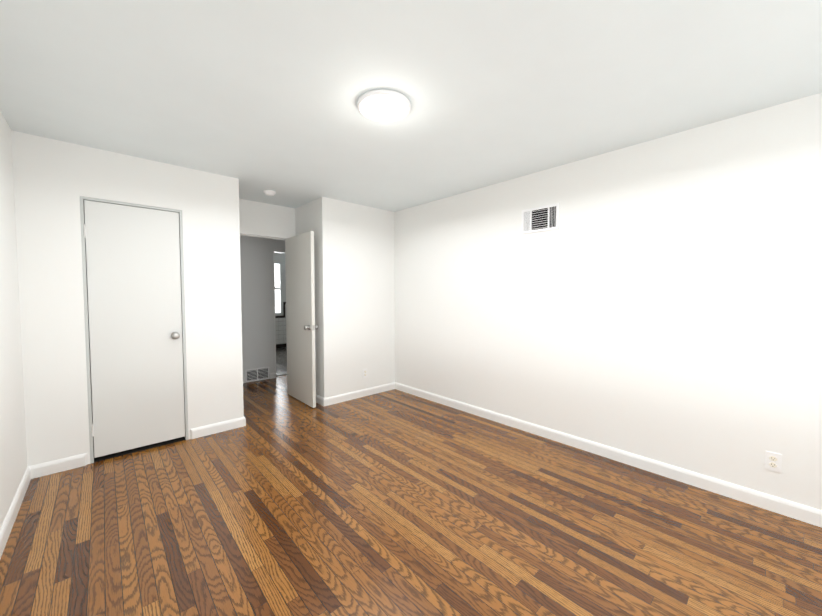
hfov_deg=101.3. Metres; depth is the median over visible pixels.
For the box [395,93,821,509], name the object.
wall
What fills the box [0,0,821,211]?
ceiling
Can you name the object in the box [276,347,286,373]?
floor
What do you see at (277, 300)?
window
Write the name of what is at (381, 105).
ceiling light
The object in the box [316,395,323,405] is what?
baseboard
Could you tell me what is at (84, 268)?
door frame
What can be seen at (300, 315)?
entry door
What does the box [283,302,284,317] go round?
trim
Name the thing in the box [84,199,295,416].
wall
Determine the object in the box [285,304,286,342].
trim
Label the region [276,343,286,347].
baseboard
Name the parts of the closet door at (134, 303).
knob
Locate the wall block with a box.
[295,197,394,397]
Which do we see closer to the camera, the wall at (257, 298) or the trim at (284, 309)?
the wall at (257, 298)
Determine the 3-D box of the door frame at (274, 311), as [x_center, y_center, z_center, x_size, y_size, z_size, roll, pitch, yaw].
[-2.185,0.100,5.325,0.019,1.997,0.158,-2,3,-42]
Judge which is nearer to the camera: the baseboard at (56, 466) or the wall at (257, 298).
the baseboard at (56, 466)
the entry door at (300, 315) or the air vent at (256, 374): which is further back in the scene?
the air vent at (256, 374)
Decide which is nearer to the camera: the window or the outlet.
the outlet
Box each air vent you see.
[245,367,269,382]
[521,203,559,233]
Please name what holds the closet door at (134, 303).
in the wall at (54, 180)
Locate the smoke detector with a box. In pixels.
[263,190,275,195]
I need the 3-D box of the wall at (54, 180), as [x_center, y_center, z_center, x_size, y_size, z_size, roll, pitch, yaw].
[-2.238,0.481,2.896,1.437,3.440,0.100,-2,3,-42]
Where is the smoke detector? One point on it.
(269, 192)
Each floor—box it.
[0,375,821,615]
[93,437,185,461]
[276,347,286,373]
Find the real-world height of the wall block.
2.440 m
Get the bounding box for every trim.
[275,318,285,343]
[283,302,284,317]
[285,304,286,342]
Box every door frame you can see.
[80,196,187,463]
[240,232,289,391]
[273,250,275,377]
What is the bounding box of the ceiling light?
[357,89,410,121]
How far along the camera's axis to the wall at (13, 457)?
2.09 m
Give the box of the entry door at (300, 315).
[285,231,315,407]
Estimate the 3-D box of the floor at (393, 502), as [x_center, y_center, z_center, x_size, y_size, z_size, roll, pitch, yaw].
[-0.264,1.254,2.231,3.606,0.050,7.376,-2,3,-42]
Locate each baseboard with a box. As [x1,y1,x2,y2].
[0,467,30,558]
[28,453,87,478]
[190,417,245,438]
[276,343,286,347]
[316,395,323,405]
[324,382,394,405]
[395,382,821,527]
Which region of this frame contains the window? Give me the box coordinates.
[274,262,282,314]
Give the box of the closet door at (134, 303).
[84,200,184,457]
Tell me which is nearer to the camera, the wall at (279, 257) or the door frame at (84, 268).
the door frame at (84, 268)
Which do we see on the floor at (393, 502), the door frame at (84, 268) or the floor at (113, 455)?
the floor at (113, 455)
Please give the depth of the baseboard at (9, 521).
1.96 m
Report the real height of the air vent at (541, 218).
0.225 m
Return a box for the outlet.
[764,450,781,472]
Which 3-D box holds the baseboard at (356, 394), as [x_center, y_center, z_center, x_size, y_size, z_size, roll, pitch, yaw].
[-0.623,1.095,4.326,1.097,0.092,0.015,-2,3,-42]
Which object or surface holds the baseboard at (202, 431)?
attached to the wall at (54, 180)
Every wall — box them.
[0,111,27,528]
[11,130,243,465]
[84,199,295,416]
[240,235,284,377]
[274,253,285,315]
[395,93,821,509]
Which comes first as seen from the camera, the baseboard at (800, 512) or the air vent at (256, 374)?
the baseboard at (800, 512)

